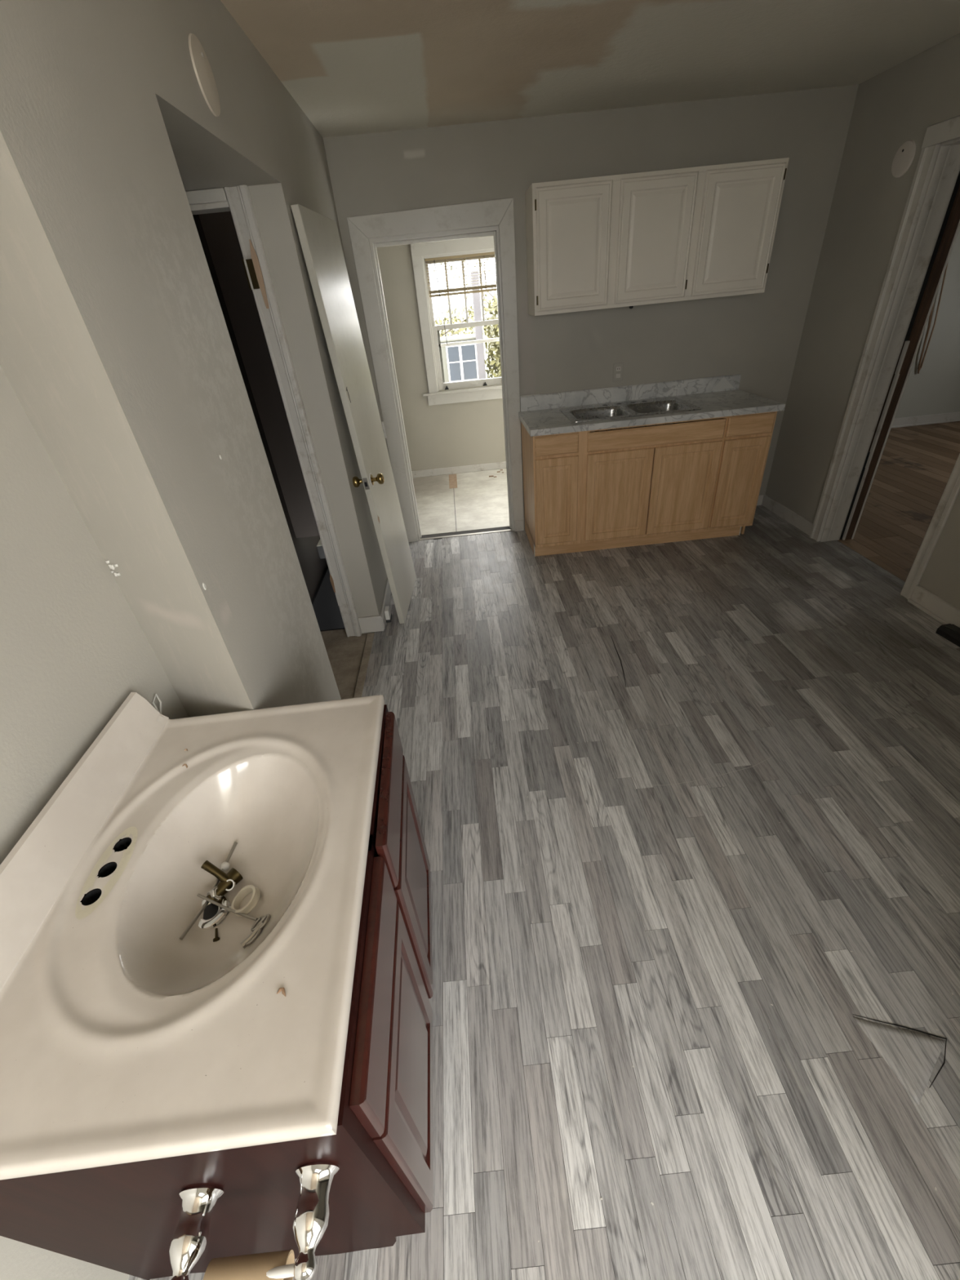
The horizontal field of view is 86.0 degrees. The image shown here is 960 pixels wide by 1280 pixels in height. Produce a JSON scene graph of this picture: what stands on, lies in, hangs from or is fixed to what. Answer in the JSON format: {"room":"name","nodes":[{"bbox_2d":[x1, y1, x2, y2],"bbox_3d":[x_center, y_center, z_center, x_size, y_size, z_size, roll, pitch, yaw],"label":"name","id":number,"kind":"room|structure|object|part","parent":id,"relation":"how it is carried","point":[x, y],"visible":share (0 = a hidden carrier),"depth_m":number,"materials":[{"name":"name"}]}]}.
{"room":"kitchen","nodes":[
{"label":"kitchen","id":0,"kind":"room"},
{"bbox_2d":[0,365,189,1279],"bbox_3d":[-0.883,0.571,0.071,0.120,2.470,2.972,-5,34,1],"label":"wall","id":1,"kind":"structure","parent":0,"point":[73,647],"depth_m":1.03,"materials":[{"name":"paint"}]},
{"bbox_2d":[0,692,169,991],"bbox_3d":[-0.771,0.394,0.921,0.059,0.116,0.814,-7,34,-1],"label":"backsplash","id":2,"kind":"structure","parent":1,"relation":"attached to","point":[33,874],"depth_m":0.96,"materials":[{"name":"beige ceramic"}]},
{"bbox_2d":[152,693,161,714],"bbox_3d":[-0.828,0.185,1.334,0.024,0.076,0.054,-29,40,-31],"label":"wire loop","id":3,"kind":"object","parent":1,"relation":"attached to","point":[156,695],"visible":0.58,"depth_m":1.33,"materials":[{"name":"white plastic"}]},
{"bbox_2d":[0,52,270,717],"bbox_3d":[-0.726,-0.219,1.219,0.387,2.470,0.182,12,38,24],"label":"wall","id":4,"kind":"structure","parent":0,"point":[63,357],"depth_m":0.97,"materials":[{"name":"paint"}]},
{"bbox_2d":[105,560,119,576],"bbox_3d":[-0.858,-0.167,1.209,0.036,0.039,0.007,10,37,22],"label":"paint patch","id":5,"kind":"object","parent":4,"relation":"attached to","point":[112,566],"visible":1,"depth_m":1.21,"materials":[{"name":"white paint"}]},
{"bbox_2d":[0,0,387,707],"bbox_3d":[-0.750,-0.989,2.365,0.120,2.470,2.950,-6,34,0],"label":"wall","id":6,"kind":"structure","parent":0,"point":[103,87],"depth_m":1.23,"materials":[{"name":"paint"}]},
{"bbox_2d":[188,33,220,116],"bbox_3d":[-0.735,-1.515,1.383,0.011,0.152,0.152,-6,34,0],"label":"round cover plate","id":7,"kind":"object","parent":6,"relation":"attached to","point":[203,72],"visible":1,"depth_m":1.37,"materials":[{"name":"white plastic"}]},
{"bbox_2d":[290,204,416,623],"bbox_3d":[-0.614,-1.104,2.892,0.167,2.011,0.645,-5,34,1],"label":"door leaf","id":8,"kind":"structure","parent":6,"relation":"in","point":[318,234],"depth_m":2.67,"materials":[{"name":"paint"}]},
{"bbox_3d":[-0.646,-0.849,2.756,0.067,0.060,0.060,-6,34,5],"label":"knob","id":9,"kind":"part","parent":8,"relation":"part of","materials":[{"name":"gold metal"}]},
{"bbox_3d":[-0.598,-0.820,2.702,0.023,0.060,0.003,-6,34,5],"label":"latch plate","id":10,"kind":"part","parent":8,"relation":"part of","materials":[{"name":"silver metal"}]},
{"bbox_3d":[-0.547,-0.859,2.748,0.067,0.060,0.060,-6,34,5],"label":"knob","id":11,"kind":"part","parent":8,"relation":"part of","materials":[{"name":"gold metal"}]},
{"bbox_2d":[353,632,374,697],"bbox_3d":[-0.626,0.285,2.724,0.042,0.104,1.030,-6,34,0],"label":"trim","id":12,"kind":"structure","parent":6,"relation":"attached to","point":[366,652],"depth_m":2.84,"materials":[{"name":"grey wood"}]},
{"bbox_2d":[380,578,391,629],"bbox_3d":[-0.634,-0.467,3.674,0.014,0.089,1.328,-6,34,0],"label":"baseboard","id":13,"kind":"structure","parent":6,"relation":"attached to","point":[388,591],"depth_m":3.31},
{"bbox_2d":[168,138,249,191],"bbox_3d":[-1.232,-1.497,1.566,0.740,0.100,1.155,-6,34,0],"label":"ceiling","id":14,"kind":"structure","parent":0,"point":[197,173],"depth_m":1.76,"materials":[{"name":"paint"}]},
{"bbox_2d":[198,211,319,537],"bbox_3d":[-1.177,-1.660,3.318,0.580,2.050,0.070,-6,34,0],"label":"wall","id":15,"kind":"structure","parent":0,"point":[219,228],"depth_m":3.21,"materials":[{"name":"paint"}]},
{"bbox_2d":[192,214,327,601],"bbox_3d":[-1.519,-0.913,3.923,0.250,3.900,2.150,-6,34,0],"label":"wall","id":16,"kind":"structure","parent":0,"point":[313,568],"depth_m":3.57,"materials":[{"name":"grey paint"}]},
{"bbox_2d":[311,565,345,631],"bbox_3d":[-0.994,0.141,4.514,0.580,1.410,1.900,-6,34,0],"label":"stairs","id":17,"kind":"structure","parent":16,"relation":"attached to","point":[324,602],"depth_m":4.42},
{"bbox_2d":[248,186,363,634],"bbox_3d":[-1.173,-0.886,2.613,0.740,2.095,0.100,-6,34,0],"label":"wall","id":18,"kind":"structure","parent":0,"point":[249,187],"depth_m":2.37,"materials":[{"name":"paint"}]},
{"bbox_2d":[185,184,361,637],"bbox_3d":[-1.156,-0.877,2.593,0.692,2.080,0.144,-6,34,0],"label":"trim","id":19,"kind":"structure","parent":18,"relation":"attached to","point":[237,200],"depth_m":2.31,"materials":[{"name":"white paint"}]},
{"bbox_2d":[358,615,384,633],"bbox_3d":[-0.657,-0.094,3.108,0.138,0.107,0.015,-6,34,0],"label":"baseboard","id":20,"kind":"structure","parent":18,"relation":"attached to","point":[368,624],"depth_m":3.10,"materials":[{"name":"white wood"}]},
{"bbox_2d":[128,421,959,1279],"bbox_3d":[2.525,-0.038,2.749,8.000,0.123,7.730,-6,34,0],"label":"floor","id":21,"kind":"structure","parent":0,"point":[751,1168],"depth_m":1.66,"materials":[{"name":"grey wood"}]},
{"bbox_2d":[0,704,433,1279],"bbox_3d":[-0.454,0.751,1.185,0.630,0.812,0.809,-6,34,0],"label":"vanity cabinet","id":22,"kind":"object","parent":21,"relation":"on","point":[124,1218],"visible":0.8,"depth_m":0.85,"materials":[{"name":"brown wood"}]},
{"bbox_3d":[-0.776,0.538,1.014,0.010,0.216,0.762,-7,34,-1],"label":"rail","id":23,"kind":"part","parent":22,"relation":"part of","materials":[{"name":"beige ceramic"}]},
{"bbox_2d":[0,692,384,1180],"bbox_3d":[-0.502,0.415,0.962,0.606,0.242,0.825,-6,34,0],"label":"vanity sink","id":24,"kind":"object","parent":22,"relation":"in","point":[124,1039],"visible":1,"depth_m":0.84,"materials":[{"name":"beige ceramic"}]},
{"bbox_2d":[75,826,137,919],"bbox_3d":[-0.680,0.434,0.953,0.062,0.032,0.184,-6,34,0],"label":"faucet holes","id":25,"kind":"object","parent":24,"relation":"on","point":[97,904],"depth_m":0.94,"materials":[{"name":"black plastic"}]},
{"bbox_2d":[179,841,237,939],"bbox_3d":[-0.534,0.493,1.021,0.018,0.027,0.203,0,34,8],"label":"rod","id":26,"kind":"object","parent":24,"relation":"on","point":[224,866],"visible":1,"depth_m":1.03,"materials":[{"name":"silver metal"}]},
{"bbox_2d":[206,885,222,900],"bbox_3d":[-0.523,0.502,1.016,0.028,0.031,0.023,-6,34,0],"label":"nut","id":27,"kind":"object","parent":24,"relation":"in","point":[212,892],"visible":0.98,"depth_m":1.01,"materials":[{"name":"silver metal"}]},
{"bbox_2d":[213,928,219,942],"bbox_3d":[-0.493,0.551,0.962,0.012,0.012,0.025,-17,36,-17],"label":"screw","id":28,"kind":"object","parent":24,"relation":"in","point":[216,938],"visible":1,"depth_m":0.96,"materials":[{"name":"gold metal"}]},
{"bbox_2d":[200,860,243,904],"bbox_3d":[-0.519,0.481,1.023,0.072,0.062,0.069,-6,34,0],"label":"valve","id":29,"kind":"object","parent":24,"relation":"on","point":[228,882],"visible":1,"depth_m":1.03,"materials":[{"name":"brown metal"}]},
{"bbox_3d":[-0.527,0.468,1.033,0.061,0.051,0.018,9,37,21],"label":"stem","id":30,"kind":"part","parent":29,"relation":"part of","materials":[{"name":"gold metal"}]},
{"bbox_2d":[196,893,270,948],"bbox_3d":[-0.475,0.524,0.957,0.177,0.032,0.062,6,36,17],"label":"rod","id":31,"kind":"object","parent":24,"relation":"on","point":[256,931],"visible":1,"depth_m":0.95,"materials":[{"name":"silver metal"}]},
{"bbox_3d":[-0.481,0.513,0.984,0.146,0.020,0.007,8,36,20],"label":"rod","id":32,"kind":"part","parent":31,"relation":"part of","materials":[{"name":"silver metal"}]},
{"bbox_3d":[-0.410,0.531,0.928,0.014,0.019,0.047,18,40,31],"label":"clip leg","id":33,"kind":"part","parent":31,"relation":"part of","materials":[{"name":"silver metal"}]},
{"bbox_2d":[227,884,260,916],"bbox_3d":[-0.456,0.508,1.004,0.056,0.033,0.056,11,37,24],"label":"ring","id":34,"kind":"object","parent":24,"relation":"in","point":[253,902],"visible":1,"depth_m":1.00,"materials":[{"name":"white plastic"}]},
{"bbox_2d":[276,987,285,996],"bbox_3d":[-0.285,0.508,0.744,0.016,0.005,0.010,5,35,15],"label":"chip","id":35,"kind":"object","parent":24,"relation":"on","point":[282,989],"visible":1,"depth_m":0.74,"materials":[{"name":"brown wood"}]},
{"bbox_3d":[-0.432,0.965,0.863,0.594,0.811,0.016,-7,34,-1],"label":"panel","id":36,"kind":"part","parent":22,"relation":"part of","materials":[{"name":"brown wood"}]},
{"bbox_2d":[168,1161,339,1279],"bbox_3d":[-0.312,0.799,0.693,0.236,0.095,0.108,-6,34,0],"label":"paper holder","id":37,"kind":"object","parent":22,"relation":"attached to","point":[189,1239],"visible":1,"depth_m":0.69,"materials":[{"name":"silver metal"}]},
{"bbox_3d":[-0.398,0.824,0.701,0.060,0.060,0.104,-6,34,0],"label":"post","id":38,"kind":"part","parent":37,"relation":"part of","materials":[{"name":"silver metal"}]},
{"bbox_2d":[203,1249,294,1279],"bbox_3d":[-0.301,0.831,0.669,0.104,0.043,0.043,-6,34,0],"label":"cardboard tube","id":39,"kind":"object","parent":37,"relation":"hanging from","point":[251,1266],"visible":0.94,"depth_m":0.67,"materials":[{"name":"brown cardboard"}]},
{"bbox_3d":[-0.226,0.774,0.685,0.060,0.060,0.104,-6,34,0],"label":"post","id":40,"kind":"part","parent":37,"relation":"part of","materials":[{"name":"silver metal"}]},
{"bbox_3d":[-0.168,0.564,0.856,0.020,0.143,0.358,-7,34,-1],"label":"drawer","id":41,"kind":"part","parent":22,"relation":"part of","materials":[{"name":"brown wood"}]},
{"bbox_3d":[-0.182,0.678,1.165,0.018,0.716,0.762,-7,34,-1],"label":"frame","id":42,"kind":"part","parent":22,"relation":"part of","materials":[{"name":"brown wood"}]},
{"bbox_3d":[-0.198,0.339,1.156,0.020,0.140,0.377,-7,34,-2],"label":"drawer","id":43,"kind":"part","parent":22,"relation":"part of","materials":[{"name":"brown wood"}]},
{"bbox_3d":[-0.140,0.846,1.046,0.020,0.515,0.358,-7,34,-1],"label":"door","id":44,"kind":"part","parent":22,"relation":"part of","materials":[{"name":"brown wood"}]},
{"bbox_3d":[-0.169,0.611,1.340,0.020,0.500,0.377,-7,34,-2],"label":"door","id":45,"kind":"part","parent":22,"relation":"part of","materials":[{"name":"brown wood"}]},
{"bbox_2d":[386,613,391,622],"bbox_3d":[-0.572,-0.139,3.240,0.030,0.019,0.080,-6,34,0],"label":"block","id":46,"kind":"object","parent":21,"relation":"on","point":[390,620],"visible":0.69,"depth_m":3.21,"materials":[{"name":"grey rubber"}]},
{"bbox_2d":[384,605,391,620],"bbox_3d":[-0.576,-0.169,3.210,0.028,0.065,0.065,-6,34,0],"label":"wooden block","id":47,"kind":"object","parent":46,"relation":"on","point":[387,610],"visible":1,"depth_m":3.19,"materials":[{"name":"white wood"}]},
{"bbox_2d":[520,411,777,556],"bbox_3d":[1.137,-1.184,3.768,1.575,0.874,0.614,-6,34,0],"label":"base cabinet","id":48,"kind":"object","parent":21,"relation":"on","point":[702,478],"visible":0.92,"depth_m":3.49,"materials":[{"name":"brown wood"}]},
{"bbox_3d":[0.494,-1.254,3.314,0.284,0.120,0.018,-6,34,0],"label":"drawer","id":49,"kind":"part","parent":48,"relation":"part of","materials":[{"name":"brown wood"}]},
{"bbox_3d":[0.526,-0.943,3.524,0.284,0.594,0.018,-6,34,0],"label":"door","id":50,"kind":"part","parent":48,"relation":"part of","materials":[{"name":"brown wood"}]},
{"bbox_3d":[0.945,-0.984,3.528,0.438,0.602,0.018,-6,34,0],"label":"door","id":51,"kind":"part","parent":48,"relation":"part of","materials":[{"name":"brown wood"}]},
{"bbox_2d":[518,373,785,436],"bbox_3d":[1.097,-1.605,3.483,1.615,0.142,0.640,-6,34,0],"label":"countertop","id":52,"kind":"structure","parent":48,"relation":"on","point":[729,402],"depth_m":3.64,"materials":[{"name":"grey stone"}]},
{"bbox_2d":[559,396,701,431],"bbox_3d":[1.005,-1.504,3.543,0.843,0.167,0.473,-6,34,0],"label":"double sink","id":53,"kind":"object","parent":52,"relation":"in","point":[665,405],"visible":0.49,"depth_m":3.61,"materials":[{"name":"silver metal"}]},
{"bbox_3d":[0.810,-1.466,3.518,0.355,0.166,0.330,-6,34,0],"label":"bowl","id":54,"kind":"part","parent":53,"relation":"part of","materials":[{"name":"silver metal"}]},
{"bbox_3d":[1.203,-1.508,3.520,0.355,0.166,0.330,-6,34,0],"label":"bowl","id":55,"kind":"part","parent":53,"relation":"part of","materials":[{"name":"silver metal"}]},
{"bbox_3d":[1.137,-1.319,3.319,0.888,0.120,0.018,-6,34,0],"label":"drawer","id":56,"kind":"part","parent":48,"relation":"part of","materials":[{"name":"brown wood"}]},
{"bbox_3d":[1.389,-1.030,3.530,0.444,0.602,0.018,-6,34,0],"label":"door","id":57,"kind":"part","parent":48,"relation":"part of","materials":[{"name":"brown wood"}]},
{"bbox_3d":[1.777,-1.071,3.532,0.300,0.602,0.018,-6,34,0],"label":"door","id":58,"kind":"part","parent":48,"relation":"part of","materials":[{"name":"brown wood"}]},
{"bbox_3d":[1.745,-1.386,3.319,0.300,0.122,0.018,-6,34,0],"label":"drawer","id":59,"kind":"part","parent":48,"relation":"part of","materials":[{"name":"brown wood"}]},
{"bbox_2d":[935,623,959,647],"bbox_3d":[2.405,-0.013,2.575,0.075,0.052,0.190,-9,34,-5],"label":"box","id":60,"kind":"object","parent":21,"relation":"on","point":[949,632],"visible":1,"depth_m":2.60,"materials":[{"name":"plastic"}]},
{"bbox_3d":[2.408,-0.033,2.563,0.045,0.006,0.160,-9,34,-5],"label":"lid","id":61,"kind":"part","parent":60,"relation":"part of","materials":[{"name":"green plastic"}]},
{"bbox_2d":[220,0,959,137],"bbox_3d":[0.304,-1.422,0.542,4.650,0.100,5.870,-6,34,0],"label":"ceiling","id":62,"kind":"structure","parent":0,"point":[353,67],"depth_m":2.16,"materials":[{"name":"paint"}]},
{"bbox_2d":[323,84,858,529],"bbox_3d":[0.806,-2.008,3.644,3.400,2.470,0.110,-6,34,0],"label":"wall","id":63,"kind":"structure","parent":0,"point":[757,336],"depth_m":3.07,"materials":[{"name":"paint"}]},
{"bbox_2d":[346,197,524,542],"bbox_3d":[-0.215,-1.763,3.722,1.007,2.109,0.155,-6,34,0],"label":"trim","id":64,"kind":"structure","parent":63,"relation":"attached to","point":[495,218],"depth_m":3.37,"materials":[{"name":"white paint"}]},
{"bbox_3d":[-0.656,-1.678,3.675,0.112,2.092,0.022,-6,34,0],"label":"casing","id":65,"kind":"part","parent":64,"relation":"part of","materials":[{"name":"white paint"}]},
{"bbox_3d":[0.240,-1.778,3.676,0.096,2.106,0.022,-6,34,0],"label":"casing","id":66,"kind":"part","parent":64,"relation":"part of","materials":[{"name":"white paint"}]},
{"bbox_2d":[613,362,623,382],"bbox_3d":[0.983,-1.902,3.657,0.072,0.116,0.008,-6,34,0],"label":"wall outlet","id":67,"kind":"object","parent":63,"relation":"attached to","point":[618,370],"visible":1,"depth_m":3.65,"materials":[{"name":"paint"}]},
{"bbox_2d":[615,373,620,377],"bbox_3d":[0.985,-1.882,3.667,0.034,0.028,0.003,-6,34,0],"label":"receptacle","id":68,"kind":"object","parent":67,"relation":"attached to","point":[617,375],"depth_m":3.66,"materials":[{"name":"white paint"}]},
{"bbox_2d":[616,366,621,371],"bbox_3d":[0.981,-1.919,3.643,0.034,0.028,0.003,-6,34,0],"label":"receptacle","id":69,"kind":"object","parent":67,"relation":"attached to","point":[618,368],"depth_m":3.64,"materials":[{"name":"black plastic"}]},
{"bbox_2d":[520,373,741,411],"bbox_3d":[1.087,-1.790,3.729,1.595,0.099,0.020,-6,34,0],"label":"backsplash","id":70,"kind":"structure","parent":63,"relation":"attached to","point":[699,385],"depth_m":3.72,"materials":[{"name":"grey stone"}]},
{"bbox_2d":[524,157,789,315],"bbox_3d":[1.019,-2.417,3.135,1.435,0.623,0.308,-6,34,0],"label":"upper cabinet","id":71,"kind":"object","parent":63,"relation":"attached to","point":[704,232],"visible":1,"depth_m":3.00,"materials":[{"name":"white paint"}]},
{"bbox_3d":[0.546,-2.286,3.013,0.430,0.584,0.019,-6,34,0],"label":"door","id":72,"kind":"part","parent":71,"relation":"part of","materials":[{"name":"white paint"}]},
{"bbox_3d":[1.022,-2.336,3.015,0.432,0.584,0.019,-6,34,0],"label":"door","id":73,"kind":"part","parent":71,"relation":"part of","materials":[{"name":"white paint"}]},
{"bbox_3d":[1.504,-2.386,3.017,0.445,0.584,0.019,-6,34,0],"label":"door","id":74,"kind":"part","parent":71,"relation":"part of","materials":[{"name":"white paint"}]},
{"bbox_2d":[756,494,764,506],"bbox_3d":[2.148,-1.137,4.249,0.374,0.089,0.013,-6,34,0],"label":"baseboard","id":75,"kind":"structure","parent":63,"relation":"attached to","point":[760,496],"depth_m":4.24,"materials":[{"name":"white wood"}]},
{"bbox_2d":[376,227,959,471],"bbox_3d":[2.183,-3.188,5.188,8.000,2.470,0.150,-6,34,0],"label":"wall","id":76,"kind":"structure","parent":0,"point":[468,433],"depth_m":5.44,"materials":[{"name":"beige paint"}]},
{"bbox_2d":[409,235,502,405],"bbox_3d":[-0.119,-3.095,5.051,1.050,1.365,0.195,-6,34,0],"label":"window","id":77,"kind":"structure","parent":76,"relation":"in","point":[430,334],"depth_m":5.03,"materials":[{"name":"white paint"}]},
{"bbox_3d":[-0.527,-3.019,4.995,0.093,1.140,0.022,-6,34,0],"label":"casing","id":78,"kind":"part","parent":77,"relation":"part of","materials":[{"name":"white paint"}]},
{"bbox_3d":[-0.479,-3.300,4.933,0.030,0.565,0.030,-6,34,0],"label":"sash","id":79,"kind":"part","parent":77,"relation":"part of","materials":[{"name":"white paint"}]},
{"bbox_2d":[424,251,496,343],"bbox_3d":[-0.134,-3.240,4.908,0.690,0.695,0.056,-6,34,0],"label":"window blind","id":80,"kind":"object","parent":77,"relation":"attached to","point":[491,286],"visible":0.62,"depth_m":4.81,"materials":[{"name":"beige plastic"}]},
{"bbox_3d":[-0.309,-3.383,4.793,0.006,0.270,0.005,-6,34,0],"label":"ladder cord","id":81,"kind":"part","parent":80,"relation":"part of","materials":[{"name":"beige fabric"}]},
{"bbox_3d":[-0.163,-3.524,4.729,0.690,0.020,0.036,-6,34,0],"label":"head rail","id":82,"kind":"part","parent":80,"relation":"part of","materials":[{"name":"beige plastic"}]},
{"bbox_3d":[-0.140,-3.295,4.883,0.680,0.020,0.028,-6,34,0],"label":"rail","id":83,"kind":"part","parent":80,"relation":"part of","materials":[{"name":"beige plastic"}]},
{"bbox_3d":[-0.130,-3.402,4.793,0.006,0.270,0.005,-6,34,0],"label":"ladder cord","id":84,"kind":"part","parent":80,"relation":"part of","materials":[{"name":"beige fabric"}]},
{"bbox_3d":[0.049,-3.421,4.794,0.006,0.270,0.005,-6,34,0],"label":"ladder cord","id":85,"kind":"part","parent":80,"relation":"part of","materials":[{"name":"beige fabric"}]},
{"bbox_3d":[-0.166,-3.552,4.788,0.644,0.040,0.030,-6,34,0],"label":"sash rail","id":86,"kind":"part","parent":77,"relation":"part of","materials":[{"name":"white paint"}]},
{"bbox_3d":[-0.068,-2.591,5.324,1.050,0.024,0.085,-6,34,0],"label":"sill","id":87,"kind":"part","parent":77,"relation":"part of","materials":[{"name":"white paint"}]},
{"bbox_3d":[-0.119,-3.093,5.052,0.616,0.040,0.035,-6,34,0],"label":"sash rail","id":88,"kind":"part","parent":77,"relation":"part of","materials":[{"name":"white paint"}]},
{"bbox_3d":[-0.111,-3.008,5.203,0.660,0.030,0.020,-6,34,0],"label":"storm rail","id":89,"kind":"part","parent":77,"relation":"part of","materials":[{"name":"white paint"}]},
{"bbox_3d":[-0.075,-2.661,5.343,0.616,0.065,0.035,-6,34,0],"label":"sash rail","id":90,"kind":"part","parent":77,"relation":"part of","materials":[{"name":"white paint"}]},
{"bbox_2d":[411,461,506,478],"bbox_3d":[-0.215,-1.907,5.762,2.770,0.074,0.015,-6,34,0],"label":"baseboard","id":91,"kind":"structure","parent":76,"relation":"attached to","point":[498,465],"depth_m":5.75,"materials":[{"name":"white wood"}]},
{"bbox_2d":[891,411,959,428],"bbox_3d":[4.317,-2.410,5.802,3.710,0.099,0.014,-6,34,0],"label":"baseboard","id":92,"kind":"structure","parent":76,"relation":"attached to","point":[952,415],"depth_m":5.79,"materials":[{"name":"white wood"}]},
{"bbox_2d":[917,263,947,373],"bbox_3d":[4.529,-3.361,5.167,0.264,1.259,0.039,-6,34,0],"label":"hanging cable","id":93,"kind":"object","parent":76,"relation":"hanging from","point":[921,362],"visible":0.6,"depth_m":5.28,"materials":[{"name":"brown plastic"}]},
{"bbox_2d":[764,32,959,609],"bbox_3d":[2.433,-0.981,1.873,0.134,2.470,4.170,-6,34,0],"label":"wall","id":94,"kind":"structure","parent":0,"point":[897,105],"depth_m":3.02,"materials":[{"name":"paint"}]},
{"bbox_2d":[761,494,813,535],"bbox_3d":[2.364,-0.970,3.969,0.014,0.089,0.688,-6,34,0],"label":"baseboard","id":95,"kind":"structure","parent":94,"relation":"attached to","point":[797,521],"depth_m":3.94,"materials":[{"name":"white wood"}]},
{"bbox_2d":[808,115,959,599],"bbox_3d":[2.434,-1.381,2.723,0.251,2.144,0.945,-6,34,0],"label":"trim","id":96,"kind":"structure","parent":94,"relation":"attached to","point":[935,234],"depth_m":2.89,"materials":[{"name":"white paint"}]},
{"bbox_3d":[2.358,-1.109,2.375,0.012,2.094,0.075,-6,34,0],"label":"casing","id":97,"kind":"part","parent":96,"relation":"part of","materials":[{"name":"white wood"}]},
{"bbox_2d":[907,584,959,627],"bbox_3d":[2.518,0.412,1.881,0.016,0.104,2.450,-6,34,0],"label":"baseboard","id":98,"kind":"structure","parent":94,"relation":"attached to","point":[944,610],"depth_m":2.75,"materials":[{"name":"white wood"}]},
{"label":"outside","id":99,"kind":"structure","parent":0,"visible":0},
{"bbox_2d":[435,318,500,378],"bbox_3d":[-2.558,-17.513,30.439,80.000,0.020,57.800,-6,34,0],"label":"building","id":100,"kind":"structure","parent":99,"point":[486,355],"depth_m":32.04,"materials":[{"name":"white"}]},
{"bbox_2d":[433,303,486,364],"bbox_3d":[-0.981,-7.056,12.858,2.280,2.116,2.268,-6,34,0],"label":"tree","id":101,"kind":"object","parent":100,"relation":"on","point":[470,312],"visible":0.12,"depth_m":12.13,"materials":[{"name":"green plant"}]},
{"bbox_2d":[440,270,485,382],"bbox_3d":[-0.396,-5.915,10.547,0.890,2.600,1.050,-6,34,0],"label":"house","id":102,"kind":"structure","parent":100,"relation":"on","point":[463,362],"depth_m":10.19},
{"bbox_3d":[-0.521,-5.638,10.156,0.220,0.260,0.010,-6,34,0],"label":"pane","id":103,"kind":"part","parent":102,"relation":"part of","materials":[{"name":"glass"}]},
{"bbox_3d":[-0.495,-5.382,10.328,0.220,0.320,0.010,-6,34,0],"label":"pane","id":104,"kind":"part","parent":102,"relation":"part of","materials":[{"name":"glass"}]},
{"bbox_3d":[-0.228,-5.669,10.157,0.270,0.260,0.010,-6,34,0],"label":"pane","id":105,"kind":"part","parent":102,"relation":"part of","materials":[{"name":"glass"}]},
{"bbox_3d":[-0.202,-5.413,10.330,0.270,0.320,0.010,-6,34,0],"label":"pane","id":106,"kind":"part","parent":102,"relation":"part of","materials":[{"name":"glass"}]},
{"bbox_2d":[433,259,496,333],"bbox_3d":[0.807,-11.058,15.616,4.449,5.258,4.461,-6,34,0],"label":"tree","id":107,"kind":"object","parent":100,"relation":"on","point":[443,279],"visible":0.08,"depth_m":15.62,"materials":[{"name":"grey plant"}]},
{"bbox_2d":[483,296,501,378],"bbox_3d":[0.978,-5.804,10.567,1.791,2.258,1.815,-6,34,0],"label":"tree","id":108,"kind":"object","parent":100,"relation":"on","point":[493,363],"visible":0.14,"depth_m":10.28,"materials":[{"name":"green plant"}]},
{"bbox_2d":[493,293,501,376],"bbox_3d":[1.602,-7.401,12.810,2.565,2.367,2.527,-6,34,0],"label":"tree","id":109,"kind":"object","parent":100,"relation":"on","point":[495,295],"visible":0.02,"depth_m":12.38,"materials":[{"name":"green plant"}]}
]}

